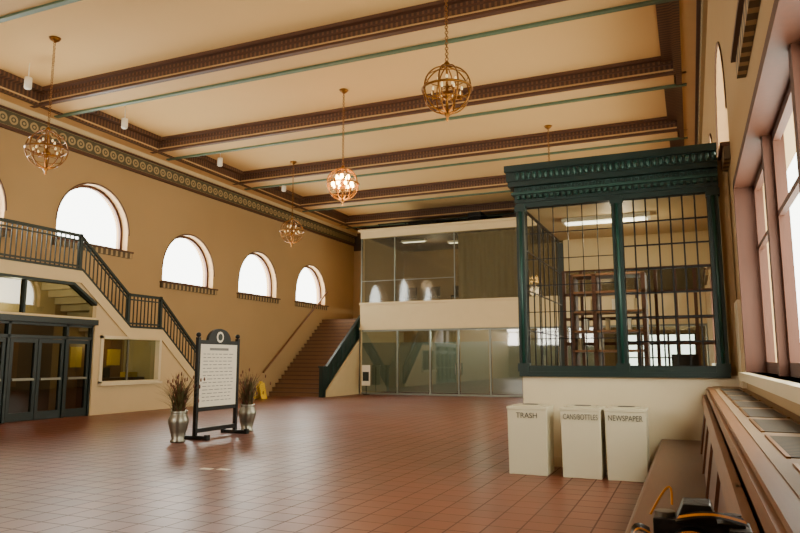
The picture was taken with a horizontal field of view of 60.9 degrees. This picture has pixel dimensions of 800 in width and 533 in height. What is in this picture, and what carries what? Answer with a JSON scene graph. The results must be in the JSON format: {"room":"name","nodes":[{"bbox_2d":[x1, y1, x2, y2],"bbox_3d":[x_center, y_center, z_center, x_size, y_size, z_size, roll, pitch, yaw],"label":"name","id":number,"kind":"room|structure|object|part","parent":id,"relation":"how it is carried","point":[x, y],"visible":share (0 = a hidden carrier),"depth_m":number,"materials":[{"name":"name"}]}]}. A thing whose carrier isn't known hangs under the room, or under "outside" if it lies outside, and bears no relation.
{"room":"train station hall","nodes":[
{"label":"train station hall","id":0,"kind":"room"},
{"bbox_2d":[0,256,194,415],"bbox_3d":[-11.299,1.324,12.679,0.330,4.130,24.600,-3,-9,23],"label":"wall","id":1,"kind":"structure","parent":0,"point":[111,399],"depth_m":19.56,"materials":[{"name":"paint"}]},
{"bbox_2d":[0,338,5,411],"bbox_3d":[-9.790,2.703,16.119,0.130,2.040,0.800,-3,-9,23],"label":"door","id":2,"kind":"structure","parent":1,"relation":"in","point":[2,340],"depth_m":16.48,"materials":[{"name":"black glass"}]},
{"bbox_2d":[4,338,38,422],"bbox_3d":[-9.434,2.817,16.949,0.130,2.040,0.780,-3,-9,23],"label":"door","id":3,"kind":"structure","parent":1,"relation":"in","point":[22,365],"depth_m":16.96,"materials":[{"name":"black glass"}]},
{"bbox_2d":[33,339,64,419],"bbox_3d":[-9.120,2.918,17.678,0.130,2.040,0.780,-3,-9,23],"label":"door","id":4,"kind":"structure","parent":1,"relation":"in","point":[50,356],"depth_m":17.69,"materials":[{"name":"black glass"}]},
{"bbox_2d":[0,313,98,423],"bbox_3d":[-9.411,2.533,16.940,0.270,2.620,4.350,-3,-9,23],"label":"trim","id":5,"kind":"structure","parent":1,"relation":"attached to","point":[17,327],"depth_m":17.69,"materials":[{"name":"black metal"}]},
{"bbox_2d":[63,340,89,416],"bbox_3d":[-8.791,3.024,18.444,0.130,2.040,0.780,-3,-9,23],"label":"door","id":6,"kind":"structure","parent":1,"relation":"in","point":[75,399],"depth_m":18.49,"materials":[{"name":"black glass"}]},
{"bbox_2d":[97,335,161,385],"bbox_3d":[-7.998,2.787,20.165,0.340,1.400,2.400,-3,-9,23],"label":"window","id":7,"kind":"structure","parent":1,"relation":"in","point":[123,360],"depth_m":20.17,"materials":[{"name":"glass"}]},
{"bbox_2d":[0,217,195,367],"bbox_3d":[-11.308,0.657,12.748,0.230,4.750,24.430,-3,-9,23],"label":"stair railing","id":8,"kind":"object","parent":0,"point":[19,294],"depth_m":18.15,"materials":[{"name":"black metal"}]},
{"bbox_2d":[0,127,353,397],"bbox_3d":[-10.207,-0.220,19.774,0.500,8.850,38.000,-3,-9,23],"label":"wall","id":9,"kind":"structure","parent":0,"point":[158,212],"depth_m":25.19,"materials":[{"name":"paint"}]},
{"bbox_2d":[0,179,10,237],"bbox_3d":[-11.254,-2.020,17.154,0.440,2.140,3.050,-3,-9,23],"label":"window","id":10,"kind":"structure","parent":9,"relation":"in","point":[3,229],"depth_m":18.27,"materials":[{"name":"brown wood"}]},
{"bbox_2d":[52,182,133,258],"bbox_3d":[-9.539,-1.503,21.151,0.440,2.170,3.050,-3,-9,23],"label":"window","id":11,"kind":"structure","parent":9,"relation":"in","point":[100,249],"depth_m":21.52,"materials":[{"name":"brown wood"}]},
{"bbox_2d":[0,99,356,245],"bbox_3d":[-9.885,-3.849,20.138,0.200,0.700,38.000,-3,-9,23],"label":"trim","id":12,"kind":"structure","parent":9,"relation":"attached to","point":[13,117],"depth_m":23.31,"materials":[{"name":"brown wood"}]},
{"bbox_2d":[0,69,366,233],"bbox_3d":[-9.517,-4.425,20.059,1.000,0.440,38.000,-3,-9,23],"label":"trim","id":13,"kind":"structure","parent":9,"relation":"attached to","point":[12,90],"depth_m":22.09,"materials":[{"name":"paint"}]},
{"bbox_2d":[159,234,217,294],"bbox_3d":[-7.812,-0.130,25.058,0.440,2.120,3.050,-3,-9,23],"label":"window","id":14,"kind":"structure","parent":9,"relation":"in","point":[163,284],"depth_m":25.24,"materials":[{"name":"brown wood"}]},
{"bbox_2d":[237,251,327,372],"bbox_3d":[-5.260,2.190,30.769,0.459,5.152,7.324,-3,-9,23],"label":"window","id":15,"kind":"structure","parent":9,"relation":"in","point":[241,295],"depth_m":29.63,"materials":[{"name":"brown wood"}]},
{"bbox_3d":[-4.748,2.888,31.482,0.145,3.965,5.447,-3,-9,23],"label":"stair handrail","id":16,"kind":"part","parent":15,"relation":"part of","materials":[{"name":"brown wood"}]},
{"bbox_2d":[295,265,328,309],"bbox_3d":[-4.382,0.974,33.042,0.440,2.120,3.050,-3,-9,23],"label":"window","id":17,"kind":"structure","parent":9,"relation":"in","point":[297,303],"depth_m":33.36,"materials":[{"name":"brown wood"}]},
{"bbox_2d":[0,394,643,532],"bbox_3d":[-1.972,3.783,15.683,18.400,0.200,38.600,-3,-9,23],"label":"floor","id":18,"kind":"structure","parent":0,"point":[356,463],"depth_m":9.03,"materials":[{"name":"tile"}]},
{"bbox_2d":[156,372,204,442],"bbox_3d":[-4.118,2.614,12.685,1.052,1.295,1.091,-3,-9,23],"label":"potted grass","id":19,"kind":"object","parent":18,"relation":"on","point":[178,420],"depth_m":12.59,"materials":[{"name":"metal"}]},
{"bbox_2d":[200,468,230,469],"bbox_3d":[-2.566,2.817,9.448,0.449,0.006,0.135,-2,-8,12],"label":"floor outlet cover","id":20,"kind":"object","parent":18,"relation":"on","point":[200,468],"visible":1,"depth_m":9.41,"materials":[{"name":"metal"}]},
{"bbox_2d":[184,329,248,440],"bbox_3d":[-3.690,2.334,13.742,0.640,2.140,1.350,-3,-9,23],"label":"notice board","id":21,"kind":"object","parent":18,"relation":"on","point":[217,356],"visible":1,"depth_m":13.70,"materials":[{"name":"black metal"}]},
{"bbox_2d":[238,368,270,431],"bbox_3d":[-3.297,2.868,14.685,1.071,1.339,1.066,-3,-9,23],"label":"potted grass","id":22,"kind":"object","parent":18,"relation":"on","point":[246,413],"depth_m":14.55,"materials":[{"name":"metal"}]},
{"bbox_2d":[254,381,266,398],"bbox_3d":[-5.549,4.910,27.048,0.420,0.680,0.340,-3,-9,23],"label":"sign","id":23,"kind":"object","parent":18,"relation":"on","point":[261,387],"visible":0.72,"depth_m":26.99,"materials":[{"name":"yellow plastic"}]},
{"bbox_2d":[269,319,355,396],"bbox_3d":[-2.866,4.236,32.489,2.630,3.505,7.910,-3,-9,23],"label":"staircase","id":24,"kind":"structure","parent":18,"relation":"on","point":[301,379],"depth_m":30.76,"materials":[{"name":"tile"}]},
{"bbox_2d":[318,315,359,397],"bbox_3d":[-2.255,3.371,30.410,0.260,4.650,5.080,-3,-9,23],"label":"stair railing","id":25,"kind":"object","parent":18,"relation":"on","point":[327,372],"depth_m":29.25,"materials":[{"name":"metal"}]},
{"bbox_2d":[326,340,358,396],"bbox_3d":[-2.196,3.858,30.470,0.190,3.700,4.800,-3,-9,23],"label":"wall","id":26,"kind":"structure","parent":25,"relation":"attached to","point":[346,381],"depth_m":29.89,"materials":[{"name":"beige paint"}]},
{"bbox_2d":[362,365,369,394],"bbox_3d":[-1.487,5.027,30.158,0.314,1.300,0.351,5,-9,-33],"label":"stand","id":27,"kind":"object","parent":18,"relation":"on","point":[365,368],"visible":1,"depth_m":30.14,"materials":[{"name":"white paint"}]},
{"bbox_2d":[506,403,553,475],"bbox_3d":[1.791,2.337,9.275,0.546,0.910,0.516,-3,-9,23],"label":"trash bin","id":28,"kind":"object","parent":18,"relation":"on","point":[530,425],"visible":1,"depth_m":9.06,"materials":[{"name":"paint"}]},
{"bbox_2d":[358,216,706,393],"bbox_3d":[5.751,1.957,30.660,14.590,7.520,5.090,-3,-9,23],"label":"wall","id":29,"kind":"structure","parent":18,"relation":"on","point":[481,312],"depth_m":29.28,"materials":[{"name":"paint"}]},
{"bbox_2d":[378,211,527,227],"bbox_3d":[5.488,-2.174,30.466,13.300,0.650,2.148,-3,-9,23],"label":"ventilation duct","id":30,"kind":"object","parent":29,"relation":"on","point":[479,215],"visible":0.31,"depth_m":30.77,"materials":[{"name":"black metal"}]},
{"bbox_2d":[361,225,704,302],"bbox_3d":[4.867,-0.188,28.731,14.490,3.000,0.060,-3,-9,23],"label":"glazing","id":31,"kind":"object","parent":29,"relation":"attached to","point":[473,264],"depth_m":29.68,"materials":[{"name":"clear glass"}]},
{"bbox_2d":[359,323,709,396],"bbox_3d":[4.847,3.937,28.114,14.560,2.900,0.160,-3,-9,23],"label":"glass wall","id":32,"kind":"structure","parent":18,"relation":"on","point":[479,362],"depth_m":28.98,"materials":[{"name":"glass"}]},
{"bbox_2d":[559,404,606,479],"bbox_3d":[2.435,2.300,9.004,0.526,0.910,0.516,-3,-9,23],"label":"recycling bin","id":33,"kind":"object","parent":18,"relation":"on","point":[583,438],"visible":1,"depth_m":8.79,"materials":[{"name":"paint"}]},
{"bbox_2d":[569,271,650,365],"bbox_3d":[3.833,1.674,12.330,1.310,3.060,0.700,-3,-9,23],"label":"wooden shelf","id":34,"kind":"object","parent":18,"relation":"on","point":[577,344],"visible":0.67,"depth_m":12.26,"materials":[{"name":"brown wood"}]},
{"bbox_2d":[504,142,739,469],"bbox_3d":[3.726,0.818,11.177,3.080,4.440,3.700,-3,-9,23],"label":"booth","id":35,"kind":"object","parent":18,"relation":"on","point":[684,190],"visible":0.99,"depth_m":9.78,"materials":[{"name":"wood"}]},
{"bbox_2d":[561,214,611,225],"bbox_3d":[3.074,-0.799,11.197,0.821,0.090,0.682,-3,-9,23],"label":"fluorescent light","id":36,"kind":"object","parent":35,"relation":"attached to","point":[601,219],"depth_m":11.34,"materials":[{"name":"white paint"}]},
{"bbox_2d":[623,211,650,221],"bbox_3d":[3.782,-0.841,10.899,0.440,0.090,0.682,-3,-9,23],"label":"fluorescent light","id":37,"kind":"object","parent":35,"relation":"attached to","point":[639,216],"depth_m":11.02,"materials":[{"name":"white paint"}]},
{"bbox_2d":[604,405,649,481],"bbox_3d":[2.946,2.270,8.789,0.516,0.910,0.516,-3,-9,23],"label":"recycling bin","id":38,"kind":"object","parent":18,"relation":"on","point":[626,427],"visible":0.98,"depth_m":8.57,"materials":[{"name":"paint"}]},
{"bbox_2d":[671,354,698,365],"bbox_3d":[4.548,2.192,10.744,1.000,1.600,0.700,-3,-9,23],"label":"desk","id":39,"kind":"object","parent":18,"relation":"on","point":[684,359],"visible":0.12,"depth_m":10.79,"materials":[{"name":"brown wood"}]},
{"bbox_2d":[625,395,764,532],"bbox_3d":[1.262,1.417,3.129,0.636,1.050,13.050,-3,-9,23],"label":"bench","id":40,"kind":"object","parent":18,"relation":"on","point":[706,468],"visible":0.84,"depth_m":5.26,"materials":[{"name":"brown wood"}]},
{"bbox_3d":[0.405,0.860,1.100,0.320,0.693,0.460,-3,-9,23],"label":"camera bag","id":41,"kind":"object","parent":40,"relation":"on","visible":0},
{"bbox_2d":[653,497,751,532],"bbox_3d":[0.489,0.448,1.101,0.148,0.118,0.138,-3,-9,23],"label":"camera","id":42,"kind":"object","parent":41,"relation":"on","point":[664,520],"visible":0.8,"depth_m":1.12,"materials":[{"name":"black plastic"}]},
{"bbox_2d":[631,486,748,532],"bbox_3d":[0.461,0.440,1.120,0.181,0.132,0.116,0,-8,3],"label":"strap","id":43,"kind":"object","parent":42,"relation":"attached to","point":[636,527],"visible":1,"depth_m":1.10,"materials":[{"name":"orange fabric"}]},
{"bbox_2d":[706,386,799,532],"bbox_3d":[1.721,1.332,2.944,0.440,1.167,13.050,-3,-9,23],"label":"radiator cover","id":44,"kind":"object","parent":18,"relation":"on","point":[762,437],"visible":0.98,"depth_m":2.69,"materials":[{"name":"brown wood"}]},
{"bbox_2d":[0,0,669,215],"bbox_3d":[-1.972,-5.206,16.926,18.400,0.250,38.600,-3,-9,23],"label":"ceiling","id":45,"kind":"structure","parent":0,"point":[97,37],"depth_m":17.28,"materials":[{"name":"paint"}]},
{"bbox_2d":[24,63,32,89],"bbox_3d":[-9.233,-4.739,16.909,0.179,0.680,0.179,-3,-9,23],"label":"ceiling spotlight","id":46,"kind":"object","parent":45,"relation":"hanging from","point":[27,80],"depth_m":16.82,"materials":[{"name":"white metal"}]},
{"bbox_2d":[0,0,81,22],"bbox_3d":[-4.127,-5.548,11.860,17.400,0.460,1.210,-3,-9,23],"label":"ceiling beam","id":47,"kind":"structure","parent":45,"relation":"attached to","point":[9,9],"depth_m":13.44,"materials":[{"name":"beige paint"}]},
{"bbox_2d":[24,36,68,174],"bbox_3d":[-7.943,-3.651,15.436,0.910,3.240,0.910,-3,-9,23],"label":"chandelier","id":48,"kind":"object","parent":45,"relation":"hanging from","point":[46,153],"visible":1,"depth_m":15.28,"materials":[{"name":"gold metal"}]},
{"bbox_2d":[121,106,127,128],"bbox_3d":[-8.000,-4.343,19.780,0.179,0.680,0.179,-3,-9,23],"label":"ceiling spotlight","id":49,"kind":"object","parent":45,"relation":"hanging from","point":[124,121],"depth_m":19.69,"materials":[{"name":"white metal"}]},
{"bbox_2d":[217,153,222,166],"bbox_3d":[-6.244,-3.812,23.615,0.179,0.680,0.179,-3,-9,23],"label":"ceiling spotlight","id":50,"kind":"object","parent":45,"relation":"hanging from","point":[219,160],"depth_m":23.53,"materials":[{"name":"white metal"}]},
{"bbox_2d":[279,161,303,246],"bbox_3d":[-3.977,-2.304,25.175,0.910,3.240,0.910,-3,-9,23],"label":"chandelier","id":51,"kind":"object","parent":45,"relation":"hanging from","point":[292,233],"visible":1,"depth_m":25.03,"materials":[{"name":"gold metal"}]},
{"bbox_2d":[326,88,359,205],"bbox_3d":[-1.543,-3.235,18.444,0.910,3.240,0.910,-3,-9,23],"label":"chandelier","id":52,"kind":"object","parent":45,"relation":"hanging from","point":[343,91],"visible":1,"depth_m":18.25,"materials":[{"name":"gold metal"}]},
{"bbox_2d":[30,0,676,117],"bbox_3d":[-2.365,-4.981,15.961,17.400,0.460,1.210,-3,-9,23],"label":"ceiling beam","id":53,"kind":"structure","parent":45,"relation":"attached to","point":[422,26],"depth_m":15.43,"materials":[{"name":"brown wood"}]},
{"bbox_2d":[293,175,511,211],"bbox_3d":[2.940,-3.274,28.312,17.400,0.460,1.210,-3,-9,23],"label":"ceiling beam","id":54,"kind":"structure","parent":45,"relation":"attached to","point":[491,184],"depth_m":29.02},
{"bbox_2d":[150,56,686,160],"bbox_3d":[-0.584,-4.408,20.109,17.400,0.460,1.210,-3,-9,23],"label":"ceiling beam","id":55,"kind":"structure","parent":45,"relation":"attached to","point":[647,74],"depth_m":19.22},
{"bbox_2d":[340,200,515,228],"bbox_3d":[4.682,-2.714,32.368,17.400,0.460,1.210,-3,-9,23],"label":"ceiling beam","id":56,"kind":"structure","parent":45,"relation":"attached to","point":[363,220],"depth_m":33.32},
{"bbox_2d":[421,0,472,121],"bbox_3d":[0.824,-4.117,12.064,0.910,3.240,0.910,-3,-9,23],"label":"chandelier","id":57,"kind":"object","parent":45,"relation":"hanging from","point":[446,96],"visible":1,"depth_m":11.85,"materials":[{"name":"gold metal"}]},
{"bbox_2d":[233,116,687,189],"bbox_3d":[1.178,-3.841,24.210,17.400,0.460,1.210,-3,-9,23],"label":"ceiling beam","id":58,"kind":"structure","parent":45,"relation":"attached to","point":[653,130],"depth_m":23.26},
{"bbox_2d":[544,125,551,158],"bbox_3d":[4.686,-2.839,21.309,0.910,3.240,0.910,-3,-9,23],"label":"chandelier","id":59,"kind":"object","parent":45,"relation":"hanging from","point":[547,127],"visible":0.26,"depth_m":21.45,"materials":[{"name":"gold metal"}]},
{"bbox_2d":[353,216,501,318],"bbox_3d":[5.526,1.714,33.758,17.400,8.850,0.300,-3,-9,23],"label":"wall","id":60,"kind":"structure","parent":0,"point":[357,249],"depth_m":37.05,"materials":[{"name":"paint"}]},
{"bbox_2d":[702,0,799,415],"bbox_3d":[6.264,-1.179,12.832,0.500,8.850,38.000,-3,-9,23],"label":"wall","id":61,"kind":"structure","parent":0,"point":[721,14],"depth_m":8.36,"materials":[{"name":"paint"}]},
{"bbox_2d":[656,0,707,146],"bbox_3d":[5.620,-5.005,13.637,0.900,1.050,38.000,-3,-9,23],"label":"trim","id":62,"kind":"structure","parent":61,"relation":"attached to","point":[682,24],"depth_m":15.68,"materials":[{"name":"paint"}]},
{"bbox_2d":[702,268,707,284],"bbox_3d":[10.090,-0.604,22.217,0.440,2.120,3.050,-3,-9,23],"label":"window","id":63,"kind":"structure","parent":61,"relation":"in","point":[705,272],"depth_m":21.60,"materials":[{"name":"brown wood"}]},
{"bbox_2d":[710,274,715,365],"bbox_3d":[8.382,1.381,17.877,0.390,2.500,2.900,-3,-9,23],"label":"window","id":64,"kind":"structure","parent":61,"relation":"in","point":[713,364],"depth_m":19.01,"materials":[{"name":"brown wood"}]},
{"bbox_2d":[715,42,730,171],"bbox_3d":[4.941,-2.260,10.231,0.440,2.120,3.050,-3,-9,23],"label":"window","id":65,"kind":"structure","parent":61,"relation":"in","point":[723,154],"depth_m":9.08,"materials":[{"name":"brown wood"}]},
{"bbox_2d":[734,299,746,387],"bbox_3d":[4.318,0.983,8.629,0.048,1.085,0.640,-3,-9,23],"label":"trim","id":66,"kind":"structure","parent":61,"relation":"attached to","point":[737,304],"depth_m":8.39,"materials":[{"name":"paint"}]},
{"bbox_2d":[730,0,760,78],"bbox_3d":[2.690,-2.985,4.989,0.440,2.120,3.050,-3,-9,23],"label":"trim","id":67,"kind":"structure","parent":61,"relation":"in","point":[747,11],"depth_m":5.57,"materials":[{"name":"brown wood"}]},
{"bbox_2d":[733,0,799,403],"bbox_3d":[3.027,-0.248,5.399,0.390,2.430,6.550,-3,-9,23],"label":"window","id":68,"kind":"structure","parent":61,"relation":"in","point":[776,93],"depth_m":6.23,"materials":[{"name":"brown wood"}]}
]}

